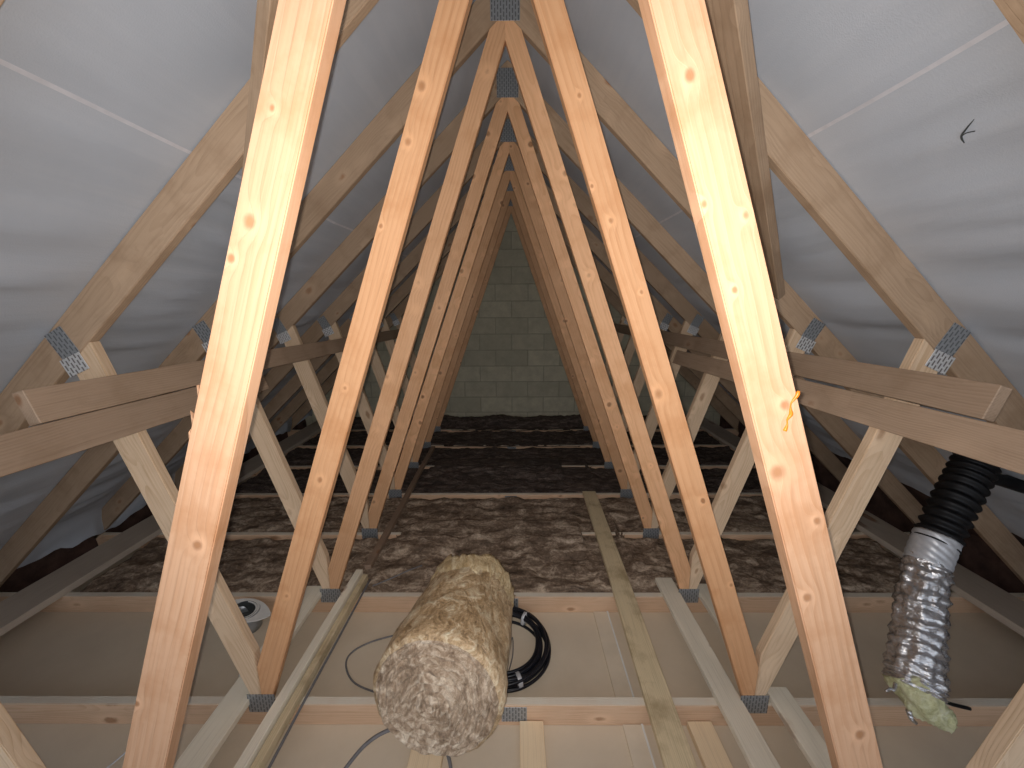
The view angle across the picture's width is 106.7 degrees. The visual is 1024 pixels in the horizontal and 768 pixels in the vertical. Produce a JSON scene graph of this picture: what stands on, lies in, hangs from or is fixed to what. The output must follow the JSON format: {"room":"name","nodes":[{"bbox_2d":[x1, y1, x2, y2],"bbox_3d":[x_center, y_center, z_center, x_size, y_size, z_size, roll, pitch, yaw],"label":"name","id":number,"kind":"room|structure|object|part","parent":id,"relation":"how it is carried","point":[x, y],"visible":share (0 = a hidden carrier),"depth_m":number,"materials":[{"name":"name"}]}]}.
{"room":"attic","nodes":[
{"label":"attic","id":0,"kind":"room"},
{"bbox_2d":[0,419,306,591],"bbox_3d":[-3.034,1.187,2.164,0.032,0.270,6.940,0,11,0],"label":"wall","id":1,"kind":"structure","parent":0,"point":[21,578],"depth_m":2.57,"materials":[{"name":"brown brick"}]},
{"bbox_2d":[0,0,506,568],"bbox_3d":[-1.510,-0.252,1.866,2.998,2.996,6.940,0,11,0],"label":"roofing underlay","id":2,"kind":"structure","parent":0,"point":[102,102],"depth_m":1.12,"materials":[{"name":"grey fabric"}]},
{"bbox_2d":[0,428,1023,767],"bbox_3d":[-0.017,1.309,2.181,6.200,0.001,6.960,0,11,0],"label":"floor","id":3,"kind":"structure","parent":0,"point":[48,653],"depth_m":1.81,"materials":[{"name":"paper"}]},
{"bbox_2d":[106,752,124,767],"bbox_3d":[-1.520,1.432,1.453,0.016,0.047,0.196,8,14,34],"label":"wire","id":4,"kind":"object","parent":3,"relation":"on","point":[124,752],"visible":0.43,"depth_m":1.46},
{"bbox_2d":[235,598,269,633],"bbox_3d":[-1.447,1.263,2.073,0.263,0.142,0.156,0,11,0],"label":"spigot","id":5,"kind":"object","parent":3,"relation":"on","point":[253,611],"visible":0.49,"depth_m":2.10,"materials":[{"name":"white plastic"}]},
{"bbox_2d":[345,635,392,692],"bbox_3d":[-0.600,1.345,1.868,0.446,0.050,0.343,0,11,0],"label":"cable","id":6,"kind":"object","parent":3,"relation":"on","point":[347,672],"visible":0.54,"depth_m":1.86,"materials":[{"name":"grey plastic"}]},
{"bbox_2d":[344,728,452,767],"bbox_3d":[-0.391,1.397,1.379,0.431,0.118,0.277,2,12,11],"label":"cable","id":7,"kind":"object","parent":3,"relation":"on","point":[385,731],"visible":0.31,"depth_m":1.42,"materials":[{"name":"black plastic"}]},
{"bbox_2d":[407,749,443,767],"bbox_3d":[-0.330,1.468,1.317,0.127,0.030,0.551,0,11,0],"label":"noggin","id":8,"kind":"object","parent":3,"relation":"on","point":[416,760],"visible":0.27,"depth_m":1.44,"materials":[{"name":"brown wood"}]},
{"bbox_2d":[80,533,900,592],"bbox_3d":[-0.015,1.174,2.477,5.060,0.139,0.557,0,11,0],"label":"insulation batt","id":9,"kind":"object","parent":3,"relation":"on","point":[567,563],"visible":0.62,"depth_m":2.44,"materials":[{"name":"fabric"}]},
{"bbox_2d":[373,565,421,585],"bbox_3d":[-0.688,1.159,2.308,0.303,0.026,0.018,-8,14,-33],"label":"cable","id":10,"kind":"object","parent":9,"relation":"on","point":[420,565],"visible":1,"depth_m":2.30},
{"bbox_2d":[235,465,761,492],"bbox_3d":[-0.008,0.936,3.653,5.060,0.142,0.557,0,11,0],"label":"insulation batt","id":11,"kind":"object","parent":3,"relation":"on","point":[488,478],"visible":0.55,"depth_m":3.62,"materials":[{"name":"fabric"}]},
{"bbox_2d":[246,155,755,475],"bbox_3d":[-0.013,-0.564,3.655,6.507,3.090,0.040,0,11,0],"label":"roof truss","id":12,"kind":"object","parent":3,"relation":"on","point":[666,320],"visible":0.47,"depth_m":3.64,"materials":[{"name":"brown wood"}]},
{"bbox_3d":[-1.020,0.848,3.928,0.115,0.088,0.002,0,11,0],"label":"nail plate","id":13,"kind":"part","parent":12,"relation":"part of","materials":[{"name":"silver metal"}]},
{"bbox_3d":[-0.019,-1.962,3.357,0.125,0.150,0.002,0,11,0],"label":"nail plate","id":14,"kind":"part","parent":12,"relation":"part of","materials":[{"name":"silver metal"}]},
{"bbox_3d":[1.007,0.842,3.915,0.115,0.088,0.002,0,11,0],"label":"nail plate","id":15,"kind":"part","parent":12,"relation":"part of","materials":[{"name":"silver metal"}]},
{"bbox_3d":[1.450,-0.548,3.630,0.080,0.062,0.002,23,11,-4],"label":"nail plate","id":16,"kind":"part","parent":12,"relation":"part of","materials":[{"name":"silver metal"}]},
{"bbox_3d":[1.479,-0.617,3.619,0.070,0.100,0.002,28,10,-5],"label":"nail plate","id":17,"kind":"part","parent":12,"relation":"part of","materials":[{"name":"silver metal"}]},
{"bbox_2d":[270,182,745,454],"bbox_3d":[-0.009,-0.682,4.243,6.507,3.090,0.040,0,11,0],"label":"roof truss","id":18,"kind":"object","parent":3,"relation":"on","point":[604,274],"visible":0.34,"depth_m":4.28,"materials":[{"name":"brown wood"}]},
{"bbox_3d":[-1.017,0.729,4.516,0.115,0.088,0.002,0,11,0],"label":"nail plate","id":19,"kind":"part","parent":18,"relation":"part of","materials":[{"name":"silver metal"}]},
{"bbox_3d":[-0.015,-2.081,3.945,0.125,0.150,0.002,0,11,0],"label":"nail plate","id":20,"kind":"part","parent":18,"relation":"part of","materials":[{"name":"silver metal"}]},
{"bbox_3d":[1.011,0.723,4.503,0.115,0.088,0.002,0,11,0],"label":"nail plate","id":21,"kind":"part","parent":18,"relation":"part of","materials":[{"name":"silver metal"}]},
{"bbox_2d":[700,418,1023,636],"bbox_3d":[2.648,1.155,2.256,0.240,0.042,6.600,0,11,0],"label":"board","id":22,"kind":"object","parent":18,"relation":"on","point":[993,600],"visible":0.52,"depth_m":2.25,"materials":[{"name":"brown wood"}]},
{"bbox_2d":[94,60,923,547],"bbox_3d":[-0.020,-0.327,2.478,6.507,3.090,0.040,0,11,0],"label":"roof truss","id":23,"kind":"object","parent":3,"relation":"on","point":[505,98],"visible":0.46,"depth_m":2.45,"materials":[{"name":"brown wood"}]},
{"bbox_2d":[12,329,418,425],"bbox_3d":[-1.341,-0.341,3.168,0.064,0.133,4.291,0,11,0],"label":"brace","id":24,"kind":"object","parent":23,"relation":"attached to","point":[40,405],"visible":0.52,"depth_m":1.32,"materials":[{"name":"brown wood"}]},
{"bbox_3d":[-1.512,-0.371,2.462,0.070,0.100,0.002,-28,10,6],"label":"nail plate","id":25,"kind":"part","parent":23,"relation":"part of","materials":[{"name":"silver metal"}]},
{"bbox_3d":[-1.483,-0.302,2.473,0.080,0.062,0.002,-24,10,5],"label":"nail plate","id":26,"kind":"part","parent":23,"relation":"part of","materials":[{"name":"silver metal"}]},
{"bbox_3d":[-1.027,1.084,2.752,0.115,0.088,0.002,0,11,0],"label":"nail plate","id":27,"kind":"part","parent":23,"relation":"part of","materials":[{"name":"silver metal"}]},
{"bbox_3d":[-0.026,-1.726,2.181,0.125,0.150,0.002,0,11,0],"label":"nail plate","id":28,"kind":"part","parent":23,"relation":"part of","materials":[{"name":"silver metal"}]},
{"bbox_3d":[1.000,1.078,2.738,0.115,0.088,0.002,0,11,0],"label":"nail plate","id":29,"kind":"part","parent":23,"relation":"part of","materials":[{"name":"silver metal"}]},
{"bbox_2d":[614,323,1012,421],"bbox_3d":[1.317,-0.371,3.136,0.065,0.111,4.310,0,11,0],"label":"brace","id":30,"kind":"object","parent":23,"relation":"attached to","point":[970,398],"visible":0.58,"depth_m":1.29,"materials":[{"name":"brown wood"}]},
{"bbox_2d":[285,446,734,468],"bbox_3d":[-0.005,0.834,4.201,5.060,0.126,0.642,0,11,0],"label":"insulation batt","id":31,"kind":"object","parent":3,"relation":"on","point":[496,456],"visible":0.53,"depth_m":4.20,"materials":[{"name":"fabric"}]},
{"bbox_2d":[174,115,846,499],"bbox_3d":[-0.016,-0.446,3.067,6.507,3.090,0.040,0,11,0],"label":"roof truss","id":32,"kind":"object","parent":3,"relation":"on","point":[694,323],"visible":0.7,"depth_m":3.05,"materials":[{"name":"brown wood"}]},
{"bbox_3d":[-1.508,-0.490,3.050,0.070,0.100,0.002,-28,10,6],"label":"nail plate","id":33,"kind":"part","parent":32,"relation":"part of","materials":[{"name":"silver metal"}]},
{"bbox_3d":[-1.479,-0.421,3.061,0.080,0.062,0.002,-24,10,5],"label":"nail plate","id":34,"kind":"part","parent":32,"relation":"part of","materials":[{"name":"silver metal"}]},
{"bbox_3d":[-1.024,0.966,3.340,0.115,0.088,0.002,0,11,0],"label":"nail plate","id":35,"kind":"part","parent":32,"relation":"part of","materials":[{"name":"silver metal"}]},
{"bbox_3d":[-0.022,-1.844,2.769,0.125,0.150,0.002,0,11,0],"label":"nail plate","id":36,"kind":"part","parent":32,"relation":"part of","materials":[{"name":"silver metal"}]},
{"bbox_3d":[1.004,0.960,3.326,0.115,0.088,0.002,0,11,0],"label":"nail plate","id":37,"kind":"part","parent":32,"relation":"part of","materials":[{"name":"silver metal"}]},
{"bbox_3d":[1.447,-0.429,3.042,0.080,0.062,0.002,23,11,-4],"label":"nail plate","id":38,"kind":"part","parent":32,"relation":"part of","materials":[{"name":"silver metal"}]},
{"bbox_3d":[1.476,-0.498,3.030,0.070,0.100,0.002,28,10,-5],"label":"nail plate","id":39,"kind":"part","parent":32,"relation":"part of","materials":[{"name":"silver metal"}]},
{"bbox_2d":[508,637,513,670],"bbox_3d":[-0.006,1.354,1.905,0.030,0.010,0.203,0,11,0],"label":"cable","id":40,"kind":"object","parent":3,"relation":"on","point":[512,637],"visible":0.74,"depth_m":1.92,"materials":[{"name":"grey plastic"}]},
{"bbox_2d":[0,0,1023,725],"bbox_3d":[-0.027,-0.091,1.302,6.507,3.090,0.040,0,11,0],"label":"roof truss","id":41,"kind":"object","parent":3,"relation":"on","point":[941,343],"visible":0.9,"depth_m":1.29,"materials":[{"name":"brown wood"}]},
{"bbox_3d":[-1.519,-0.135,1.285,0.070,0.100,0.002,-28,10,6],"label":"nail plate","id":42,"kind":"part","parent":41,"relation":"part of","materials":[{"name":"silver metal"}]},
{"bbox_3d":[-1.490,-0.066,1.296,0.080,0.062,0.002,-24,10,5],"label":"nail plate","id":43,"kind":"part","parent":41,"relation":"part of","materials":[{"name":"silver metal"}]},
{"bbox_2d":[0,373,268,476],"bbox_3d":[-1.329,0.233,0.754,0.066,0.115,2.570,0,11,0],"label":"brace","id":44,"kind":"object","parent":41,"relation":"attached to","point":[26,448],"visible":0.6,"depth_m":1.18,"materials":[{"name":"brown wood"}]},
{"bbox_2d":[173,586,321,767],"bbox_3d":[-1.140,1.341,1.439,0.112,0.028,1.580,0,11,0],"label":"board","id":45,"kind":"object","parent":41,"relation":"on","point":[208,741],"visible":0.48,"depth_m":1.49,"materials":[{"name":"beige wood"}]},
{"bbox_3d":[-1.034,1.321,1.575,0.115,0.088,0.002,0,11,0],"label":"nail plate","id":46,"kind":"part","parent":41,"relation":"part of","materials":[{"name":"silver metal"}]},
{"bbox_2d":[373,553,514,756],"bbox_3d":[-0.235,1.059,1.609,0.488,0.497,0.688,1,11,6],"label":"roll","id":47,"kind":"object","parent":41,"relation":"on","point":[440,682],"visible":1,"depth_m":1.32,"materials":[{"name":"fabric"}]},
{"bbox_3d":[0.010,1.371,1.579,0.105,0.072,0.002,0,11,0],"label":"nail plate","id":48,"kind":"part","parent":41,"relation":"part of","materials":[{"name":"silver metal"}]},
{"bbox_2d":[582,491,697,767],"bbox_3d":[0.621,1.221,1.996,0.122,0.029,2.742,0,11,2],"label":"board","id":49,"kind":"object","parent":41,"relation":"on","point":[673,746],"visible":1,"depth_m":1.75,"materials":[{"name":"beige wood"}]},
{"bbox_2d":[655,578,780,767],"bbox_3d":[0.892,1.327,1.460,0.099,0.028,1.650,0,11,1],"label":"board","id":50,"kind":"object","parent":41,"relation":"on","point":[754,748],"visible":1,"depth_m":1.62,"materials":[{"name":"beige wood"}]},
{"bbox_3d":[0.993,1.315,1.562,0.115,0.088,0.002,0,11,0],"label":"nail plate","id":51,"kind":"part","parent":41,"relation":"part of","materials":[{"name":"silver metal"}]},
{"bbox_2d":[766,687,831,767],"bbox_3d":[1.107,1.392,1.133,0.096,0.028,0.985,0,11,1],"label":"board","id":52,"kind":"object","parent":41,"relation":"on","point":[809,741],"visible":0.83,"depth_m":1.46,"materials":[{"name":"beige wood"}]},
{"bbox_3d":[1.436,-0.074,1.277,0.080,0.062,0.002,23,11,-4],"label":"nail plate","id":53,"kind":"part","parent":41,"relation":"part of","materials":[{"name":"silver metal"}]},
{"bbox_3d":[1.465,-0.144,1.266,0.070,0.100,0.002,28,10,-5],"label":"nail plate","id":54,"kind":"part","parent":41,"relation":"part of","materials":[{"name":"silver metal"}]},
{"bbox_2d":[0,0,1023,767],"bbox_3d":[-0.030,0.028,0.714,6.507,3.090,0.040,0,11,0],"label":"roof truss","id":55,"kind":"object","parent":3,"relation":"on","point":[305,33],"visible":1,"depth_m":0.69,"materials":[{"name":"brown wood"}]},
{"bbox_2d":[241,0,278,182],"bbox_3d":[-0.680,-0.771,1.064,0.102,1.022,1.504,-11,15,-42],"label":"diagonal brace","id":56,"kind":"object","parent":55,"relation":"attached to","point":[266,10],"visible":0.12,"depth_m":0.93,"materials":[{"name":"brown wood"}]},
{"bbox_2d":[705,0,784,299],"bbox_3d":[0.637,-0.761,1.058,0.102,1.015,1.497,10,16,43],"label":"diagonal brace","id":57,"kind":"object","parent":55,"relation":"attached to","point":[729,20],"visible":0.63,"depth_m":1.03,"materials":[{"name":"brown wood"}]},
{"bbox_2d":[672,350,1023,474],"bbox_3d":[1.276,0.120,1.215,0.066,0.151,3.551,0,11,0],"label":"brace","id":58,"kind":"object","parent":55,"relation":"attached to","point":[1000,446],"visible":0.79,"depth_m":1.20,"materials":[{"name":"brown wood"}]},
{"bbox_2d":[0,0,1023,612],"bbox_3d":[-0.023,-0.209,1.890,6.507,3.090,0.040,0,11,0],"label":"roof truss","id":59,"kind":"object","parent":3,"relation":"on","point":[502,22],"visible":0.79,"depth_m":1.89,"materials":[{"name":"brown wood"}]},
{"bbox_2d":[0,421,321,635],"bbox_3d":[-2.681,1.171,2.292,0.239,0.041,6.600,0,11,0],"label":"board","id":60,"kind":"object","parent":59,"relation":"on","point":[17,608],"visible":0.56,"depth_m":2.38,"materials":[{"name":"brown wood"}]},
{"bbox_3d":[-1.515,-0.253,1.874,0.070,0.100,0.002,-28,10,6],"label":"nail plate","id":61,"kind":"part","parent":59,"relation":"part of","materials":[{"name":"silver metal"}]},
{"bbox_3d":[-1.486,-0.184,1.885,0.080,0.062,0.002,-24,10,5],"label":"nail plate","id":62,"kind":"part","parent":59,"relation":"part of","materials":[{"name":"silver metal"}]},
{"bbox_2d":[234,569,362,767],"bbox_3d":[-0.936,1.314,1.484,0.043,0.060,1.680,0,11,1],"label":"binder timber","id":63,"kind":"object","parent":59,"relation":"on","point":[254,746],"visible":0.8,"depth_m":1.61,"materials":[{"name":"beige wood"}]},
{"bbox_2d":[250,574,367,767],"bbox_3d":[-0.895,1.325,1.475,0.032,0.042,1.660,0,11,1],"label":"binder timber","id":64,"kind":"object","parent":59,"relation":"on","point":[275,735],"visible":1,"depth_m":1.63,"materials":[{"name":"beige wood"}]},
{"bbox_2d":[267,579,370,767],"bbox_3d":[-0.859,1.323,1.546,0.018,0.013,1.500,0,11,0],"label":"cable","id":65,"kind":"object","parent":59,"relation":"on","point":[368,582],"visible":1,"depth_m":1.65,"materials":[{"name":"black plastic"}]},
{"bbox_3d":[-1.031,1.202,2.163,0.115,0.088,0.002,0,11,0],"label":"nail plate","id":66,"kind":"part","parent":59,"relation":"part of","materials":[{"name":"silver metal"}]},
{"bbox_3d":[-0.029,-1.607,1.592,0.125,0.150,0.002,0,11,0],"label":"nail plate","id":67,"kind":"part","parent":59,"relation":"part of","materials":[{"name":"silver metal"}]},
{"bbox_3d":[-0.017,1.252,2.167,0.105,0.072,0.002,0,11,0],"label":"nail plate","id":68,"kind":"part","parent":59,"relation":"part of","materials":[{"name":"silver metal"}]},
{"bbox_3d":[0.997,1.196,2.150,0.115,0.088,0.002,0,11,0],"label":"nail plate","id":69,"kind":"part","parent":59,"relation":"part of","materials":[{"name":"silver metal"}]},
{"bbox_2d":[697,584,721,633],"bbox_3d":[1.088,1.231,1.934,0.079,0.028,0.580,0,11,1],"label":"board","id":70,"kind":"object","parent":59,"relation":"on","point":[704,595],"visible":0.27,"depth_m":2.09,"materials":[{"name":"beige wood"}]},
{"bbox_3d":[1.440,-0.193,1.865,0.080,0.062,0.002,23,11,-4],"label":"nail plate","id":71,"kind":"part","parent":59,"relation":"part of","materials":[{"name":"silver metal"}]},
{"bbox_3d":[1.468,-0.262,1.854,0.070,0.100,0.002,28,10,-5],"label":"nail plate","id":72,"kind":"part","parent":59,"relation":"part of","materials":[{"name":"silver metal"}]},
{"bbox_2d":[303,430,721,446],"bbox_3d":[-0.001,0.717,4.802,5.060,0.120,0.617,0,11,0],"label":"insulation batt","id":73,"kind":"object","parent":3,"relation":"on","point":[489,438],"visible":0.54,"depth_m":4.77,"materials":[{"name":"fabric"}]},
{"bbox_2d":[287,199,738,437],"bbox_3d":[-0.006,-0.800,4.831,6.507,3.090,0.040,0,11,0],"label":"roof truss","id":74,"kind":"object","parent":3,"relation":"on","point":[395,318],"visible":0.41,"depth_m":4.89,"materials":[{"name":"brown wood"}]},
{"bbox_3d":[-1.498,-0.844,4.815,0.070,0.100,0.002,-28,10,6],"label":"nail plate","id":75,"kind":"part","parent":74,"relation":"part of","materials":[{"name":"silver metal"}]},
{"bbox_3d":[-1.469,-0.775,4.826,0.080,0.062,0.002,-24,10,5],"label":"nail plate","id":76,"kind":"part","parent":74,"relation":"part of","materials":[{"name":"silver metal"}]},
{"bbox_3d":[-1.013,0.611,5.104,0.115,0.088,0.002,0,11,0],"label":"nail plate","id":77,"kind":"part","parent":74,"relation":"part of","materials":[{"name":"silver metal"}]},
{"bbox_2d":[351,414,686,430],"bbox_3d":[0.002,0.565,5.310,5.060,0.216,0.472,0,11,0],"label":"insulation batt","id":78,"kind":"object","parent":3,"relation":"on","point":[500,422],"visible":0.47,"depth_m":5.27,"materials":[{"name":"fabric"}]},
{"bbox_2d":[226,496,825,538],"bbox_3d":[-0.012,1.071,3.025,5.060,0.124,0.642,0,11,0],"label":"insulation batt","id":79,"kind":"object","parent":3,"relation":"on","point":[508,516],"visible":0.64,"depth_m":3.00,"materials":[{"name":"fabric"}]},
{"bbox_2d":[364,446,434,568],"bbox_3d":[-0.889,0.922,3.332,0.050,0.031,2.040,0,11,0],"label":"batten","id":80,"kind":"object","parent":79,"relation":"on","point":[370,562],"visible":1,"depth_m":2.89,"materials":[{"name":"brown wood"}]},
{"bbox_2d":[507,606,550,692],"bbox_3d":[-0.043,1.325,1.934,0.482,0.075,0.485,1,11,5],"label":"cable coil","id":81,"kind":"object","parent":3,"relation":"on","point":[517,678],"visible":0.51,"depth_m":1.83,"materials":[{"name":"black plastic"}]},
{"bbox_2d":[520,721,545,767],"bbox_3d":[0.079,1.466,1.314,0.098,0.030,0.551,0,11,0],"label":"noggin","id":82,"kind":"object","parent":3,"relation":"on","point":[532,741],"visible":1,"depth_m":1.49,"materials":[{"name":"brown wood"}]},
{"bbox_2d":[593,611,634,696],"bbox_3d":[0.507,1.356,1.898,0.088,0.014,0.559,0,11,0],"label":"strip","id":83,"kind":"object","parent":3,"relation":"on","point":[619,677],"visible":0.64,"depth_m":1.89,"materials":[{"name":"beige wood"}]},
{"bbox_2d":[623,724,656,767],"bbox_3d":[0.503,1.474,1.310,0.088,0.014,0.559,0,11,0],"label":"strip","id":84,"kind":"object","parent":3,"relation":"on","point":[641,754],"visible":1,"depth_m":1.50,"materials":[{"name":"beige wood"}]},
{"bbox_2d":[687,721,732,767],"bbox_3d":[0.773,1.464,1.309,0.100,0.030,0.551,0,11,0],"label":"noggin","id":85,"kind":"object","parent":3,"relation":"on","point":[711,752],"visible":1,"depth_m":1.49,"materials":[{"name":"brown wood"}]},
{"bbox_2d":[305,214,719,425],"bbox_3d":[-0.003,-0.914,5.314,6.100,3.122,0.100,0,11,0],"label":"wall","id":86,"kind":"structure","parent":0,"point":[512,365],"depth_m":5.38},
{"bbox_2d":[507,0,1023,538],"bbox_3d":[1.341,-0.452,1.809,2.758,2.605,6.944,0,11,0],"label":"roofing underlay","id":87,"kind":"structure","parent":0,"point":[917,106],"depth_m":1.05,"materials":[{"name":"grey fabric"}]},
{"bbox_2d":[881,452,1023,733],"bbox_3d":[1.803,0.766,1.561,0.953,1.074,0.278,-7,13,-32],"label":"flexible duct","id":88,"kind":"object","parent":87,"relation":"hanging from","point":[916,660],"visible":0.98,"depth_m":1.52,"materials":[{"name":"silver plastic"}]},
{"bbox_3d":[2.107,0.416,1.652,0.273,0.127,0.088,0,11,0],"label":"spout","id":89,"kind":"part","parent":88,"relation":"part of","materials":[{"name":"black plastic"}]},
{"bbox_2d":[719,415,1023,592],"bbox_3d":[3.003,1.169,2.125,0.029,0.270,6.940,0,11,0],"label":"wall","id":90,"kind":"structure","parent":0,"point":[977,556],"depth_m":2.53,"materials":[{"name":"brown brick"}]},
{"bbox_2d":[809,451,1023,546],"bbox_3d":[2.761,0.831,2.058,0.660,0.627,6.940,0,11,0],"label":"trim","id":91,"kind":"structure","parent":90,"relation":"attached to","point":[919,496],"depth_m":2.67,"materials":[{"name":"brown wood"}]}
]}

